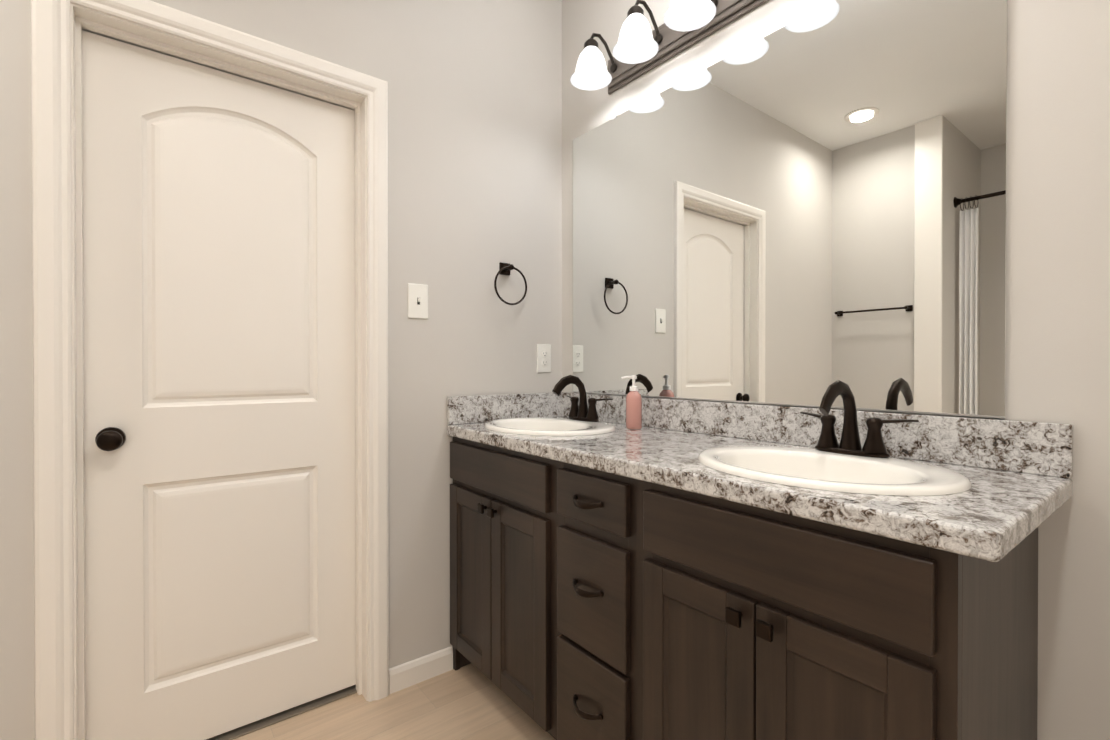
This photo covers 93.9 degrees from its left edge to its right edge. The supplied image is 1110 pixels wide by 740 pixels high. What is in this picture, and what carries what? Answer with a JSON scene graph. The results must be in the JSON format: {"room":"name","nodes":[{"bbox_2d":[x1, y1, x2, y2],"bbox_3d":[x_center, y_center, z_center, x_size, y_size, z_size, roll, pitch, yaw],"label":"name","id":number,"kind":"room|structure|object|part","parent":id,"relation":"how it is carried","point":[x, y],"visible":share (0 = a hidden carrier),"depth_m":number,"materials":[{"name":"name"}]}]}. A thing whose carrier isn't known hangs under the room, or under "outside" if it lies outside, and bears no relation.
{"room":"bathroom","nodes":[
{"label":"bathroom","id":0,"kind":"room"},
{"bbox_2d":[0,0,561,739],"bbox_3d":[-1.363,-0.239,1.265,3.680,2.740,0.120,0,0,-38],"label":"wall","id":1,"kind":"structure","parent":0,"point":[474,143],"depth_m":1.89,"materials":[{"name":"paint"}]},
{"bbox_2d":[31,0,388,739],"bbox_3d":[-0.958,0.069,1.571,0.876,2.120,0.138,0,0,-38],"label":"door frame","id":2,"kind":"structure","parent":1,"relation":"attached to","point":[51,350],"depth_m":1.35,"materials":[{"name":"paint"}]},
{"bbox_2d":[82,30,355,739],"bbox_3d":[-0.989,0.103,1.612,0.720,2.011,0.035,0,0,-38],"label":"door","id":3,"kind":"structure","parent":1,"relation":"in","point":[219,358],"depth_m":1.56,"materials":[{"name":"paint"}]},
{"bbox_2d":[95,427,125,450],"bbox_3d":[-1.193,0.190,1.389,0.064,0.064,0.067,0,0,-38],"label":"door knob","id":4,"kind":"object","parent":3,"relation":"attached to","point":[110,438],"depth_m":1.37,"materials":[{"name":"black metal"}]},
{"bbox_2d":[408,283,427,318],"bbox_3d":[-0.489,-0.245,1.860,0.076,0.124,0.016,0,0,-38],"label":"switch plate","id":5,"kind":"object","parent":1,"relation":"attached to","point":[418,301],"visible":1,"depth_m":1.86,"materials":[{"name":"white plastic"}]},
{"bbox_2d":[389,646,452,693],"bbox_3d":[-0.482,1.086,1.876,0.242,0.083,0.012,0,0,-38],"label":"baseboard","id":6,"kind":"structure","parent":1,"relation":"attached to","point":[416,671],"depth_m":1.87,"materials":[{"name":"paint"}]},
{"bbox_2d":[447,392,558,423],"bbox_3d":[-0.190,0.154,2.090,0.529,0.104,0.020,0,0,-38],"label":"backsplash","id":7,"kind":"structure","parent":1,"relation":"attached to","point":[460,409],"depth_m":2.05,"materials":[{"name":"grey stone"}]},
{"bbox_2d":[494,262,526,304],"bbox_3d":[-0.187,-0.341,2.068,0.154,0.174,0.061,0,0,-38],"label":"towel ring","id":8,"kind":"object","parent":1,"relation":"attached to","point":[505,268],"visible":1,"depth_m":2.07,"materials":[{"name":"black metal"}]},
{"bbox_2d":[537,344,550,371],"bbox_3d":[-0.046,-0.046,2.211,0.072,0.120,0.010,0,0,-38],"label":"electrical outlet plate","id":9,"kind":"object","parent":1,"relation":"attached to","point":[543,357],"visible":1,"depth_m":2.21,"materials":[{"name":"white plastic"}]},
{"bbox_2d":[541,350,547,356],"bbox_3d":[-0.044,-0.066,2.209,0.033,0.028,0.003,0,0,-38],"label":"socket","id":10,"kind":"object","parent":9,"relation":"attached to","point":[544,353],"depth_m":2.21,"materials":[{"name":"white plastic"}]},
{"bbox_2d":[541,360,547,365],"bbox_3d":[-0.044,-0.027,2.209,0.033,0.028,0.003,0,0,-38],"label":"socket","id":11,"kind":"object","parent":9,"relation":"attached to","point":[543,362],"depth_m":2.21,"materials":[{"name":"white plastic"}]},
{"bbox_2d":[233,663,555,739],"bbox_3d":[-0.434,1.167,0.082,3.680,0.060,3.140,0,0,-38],"label":"floor","id":12,"kind":"structure","parent":0,"point":[471,701],"depth_m":1.68,"materials":[{"name":"wood"}]},
{"bbox_2d":[206,685,356,739],"bbox_3d":[-0.983,1.126,1.610,0.726,0.006,0.054,0,0,-38],"label":"threshold","id":13,"kind":"object","parent":12,"relation":"on","point":[282,716],"visible":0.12,"depth_m":1.68,"materials":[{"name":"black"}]},
{"bbox_2d":[447,432,1037,739],"bbox_3d":[0.278,0.689,1.488,0.578,0.880,1.550,0,0,-38],"label":"bathroom vanity","id":14,"kind":"object","parent":12,"relation":"on","point":[653,578],"depth_m":1.03,"materials":[{"name":"brown wood"}]},
{"bbox_3d":[-0.297,0.725,1.818,0.007,0.481,0.182,0,0,-38],"label":"door panel","id":15,"kind":"part","parent":14,"relation":"part of","materials":[{"name":"brown wood"}]},
{"bbox_3d":[-0.239,0.458,1.710,0.026,0.030,0.030,0,0,-38],"label":"knob","id":16,"kind":"part","parent":14,"relation":"part of","materials":[{"name":"black metal"}]},
{"bbox_3d":[-0.201,0.459,1.661,0.026,0.030,0.030,0,0,-38],"label":"knob","id":17,"kind":"part","parent":14,"relation":"part of","materials":[{"name":"black metal"}]},
{"bbox_3d":[-0.112,0.726,1.581,0.007,0.481,0.182,0,0,-38],"label":"door panel","id":18,"kind":"part","parent":14,"relation":"part of","materials":[{"name":"brown wood"}]},
{"bbox_3d":[0.072,0.863,1.309,0.032,0.023,0.111,0,0,-38],"label":"handle","id":19,"kind":"part","parent":14,"relation":"part of","materials":[{"name":"black metal"}]},
{"bbox_3d":[0.072,0.558,1.307,0.032,0.023,0.111,0,0,-38],"label":"handle","id":20,"kind":"part","parent":14,"relation":"part of","materials":[{"name":"black metal"}]},
{"bbox_3d":[0.072,0.338,1.306,0.032,0.023,0.111,0,0,-38],"label":"handle","id":21,"kind":"part","parent":14,"relation":"part of","materials":[{"name":"black metal"}]},
{"bbox_3d":[0.092,0.879,1.325,0.018,0.293,0.261,0,0,-38],"label":"drawer","id":22,"kind":"part","parent":14,"relation":"part of","materials":[{"name":"brown wood"}]},
{"bbox_3d":[0.092,0.574,1.323,0.018,0.288,0.261,0,0,-38],"label":"drawer","id":23,"kind":"part","parent":14,"relation":"part of","materials":[{"name":"brown wood"}]},
{"bbox_3d":[0.092,0.334,1.322,0.018,0.124,0.261,0,0,-38],"label":"drawer","id":24,"kind":"part","parent":14,"relation":"part of","materials":[{"name":"brown wood"}]},
{"bbox_3d":[0.287,0.729,1.069,0.007,0.481,0.160,0,0,-38],"label":"door panel","id":25,"kind":"part","parent":14,"relation":"part of","materials":[{"name":"brown wood"}]},
{"bbox_3d":[0.338,0.462,0.970,0.026,0.030,0.030,0,0,-38],"label":"knob","id":26,"kind":"part","parent":14,"relation":"part of","materials":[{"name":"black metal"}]},
{"bbox_2d":[447,416,1072,567],"bbox_3d":[0.303,0.229,1.473,0.554,0.040,1.600,0,0,-38],"label":"countertop","id":27,"kind":"structure","parent":14,"relation":"on","point":[1003,510],"depth_m":0.93,"materials":[{"name":"grey stone"}]},
{"bbox_2d":[484,417,615,435],"bbox_3d":[-0.023,0.270,1.867,0.436,0.152,0.524,0,0,-38],"label":"sink","id":28,"kind":"object","parent":27,"relation":"in","point":[555,426],"visible":0.4,"depth_m":1.91,"materials":[{"name":"white ceramic"}]},
{"bbox_2d":[552,375,612,421],"bbox_3d":[0.062,0.106,1.932,0.183,0.173,0.260,0,0,-38],"label":"faucet","id":29,"kind":"object","parent":27,"relation":"on","point":[583,411],"visible":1,"depth_m":1.94,"materials":[{"name":"black metal"}]},
{"bbox_2d":[621,375,641,428],"bbox_3d":[0.271,0.114,1.810,0.053,0.186,0.066,0,0,-38],"label":"soap dispenser","id":30,"kind":"object","parent":27,"relation":"on","point":[633,409],"visible":1,"depth_m":1.79,"materials":[{"name":"pink plastic"}]},
{"bbox_2d":[698,445,971,495],"bbox_3d":[0.563,0.274,1.115,0.436,0.152,0.524,0,0,-38],"label":"sink","id":31,"kind":"object","parent":27,"relation":"in","point":[806,467],"visible":0.52,"depth_m":1.11,"materials":[{"name":"white ceramic"}]},
{"bbox_2d":[800,380,918,457],"bbox_3d":[0.648,0.110,1.180,0.183,0.173,0.260,0,0,-38],"label":"faucet","id":32,"kind":"object","parent":27,"relation":"on","point":[873,445],"visible":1,"depth_m":1.19,"materials":[{"name":"black metal"}]},
{"bbox_3d":[0.376,0.462,0.921,0.026,0.030,0.030,0,0,-38],"label":"knob","id":33,"kind":"part","parent":14,"relation":"part of","materials":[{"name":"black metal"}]},
{"bbox_3d":[0.458,0.730,0.850,0.007,0.481,0.160,0,0,-38],"label":"door panel","id":34,"kind":"part","parent":14,"relation":"part of","materials":[{"name":"brown wood"}]},
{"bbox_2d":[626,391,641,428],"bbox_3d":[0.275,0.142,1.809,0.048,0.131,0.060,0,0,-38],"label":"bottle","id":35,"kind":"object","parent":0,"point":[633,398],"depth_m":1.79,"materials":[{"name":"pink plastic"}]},
{"bbox_2d":[562,0,1109,739],"bbox_3d":[1.006,-0.239,1.122,0.120,2.740,3.020,0,0,-38],"label":"wall","id":36,"kind":"structure","parent":0,"point":[1058,238],"depth_m":1.03,"materials":[{"name":"paint"}]},
{"bbox_2d":[570,0,767,93],"bbox_3d":[0.432,-1.148,1.569,0.227,0.182,1.032,0,0,-38],"label":"sconce","id":37,"kind":"object","parent":36,"relation":"attached to","point":[640,48],"visible":1,"depth_m":1.75,"materials":[{"name":"white glass"}]},
{"bbox_3d":[0.132,-1.114,1.893,0.152,0.110,0.152,0,0,-38],"label":"lamp shade","id":38,"kind":"part","parent":37,"relation":"part of","materials":[{"name":"white glass"}]},
{"bbox_3d":[0.171,-1.183,1.924,0.153,0.115,0.054,0,0,-38],"label":"arm","id":39,"kind":"part","parent":37,"relation":"part of"},
{"bbox_3d":[0.267,-1.113,1.720,0.152,0.110,0.152,0,0,-38],"label":"lamp shade","id":40,"kind":"part","parent":37,"relation":"part of","materials":[{"name":"white glass"}]},
{"bbox_3d":[0.306,-1.182,1.750,0.153,0.115,0.054,0,0,-38],"label":"arm","id":41,"kind":"part","parent":37,"relation":"part of"},
{"bbox_3d":[0.402,-1.112,1.546,0.152,0.110,0.152,0,0,-38],"label":"lamp shade","id":42,"kind":"part","parent":37,"relation":"part of","materials":[{"name":"white glass"}]},
{"bbox_2d":[572,0,1007,418],"bbox_3d":[0.513,-0.437,1.647,0.009,1.078,1.417,0,0,-38],"label":"mirror","id":43,"kind":"object","parent":36,"relation":"attached to","point":[807,210],"visible":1,"depth_m":1.40,"materials":[{"name":"clear glass"}]},
{"bbox_2d":[559,392,1072,475],"bbox_3d":[0.514,0.156,1.637,0.020,0.104,1.600,0,0,-38],"label":"backsplash","id":44,"kind":"structure","parent":36,"relation":"attached to","point":[1020,446],"depth_m":1.23,"materials":[{"name":"grey stone"}]}
]}

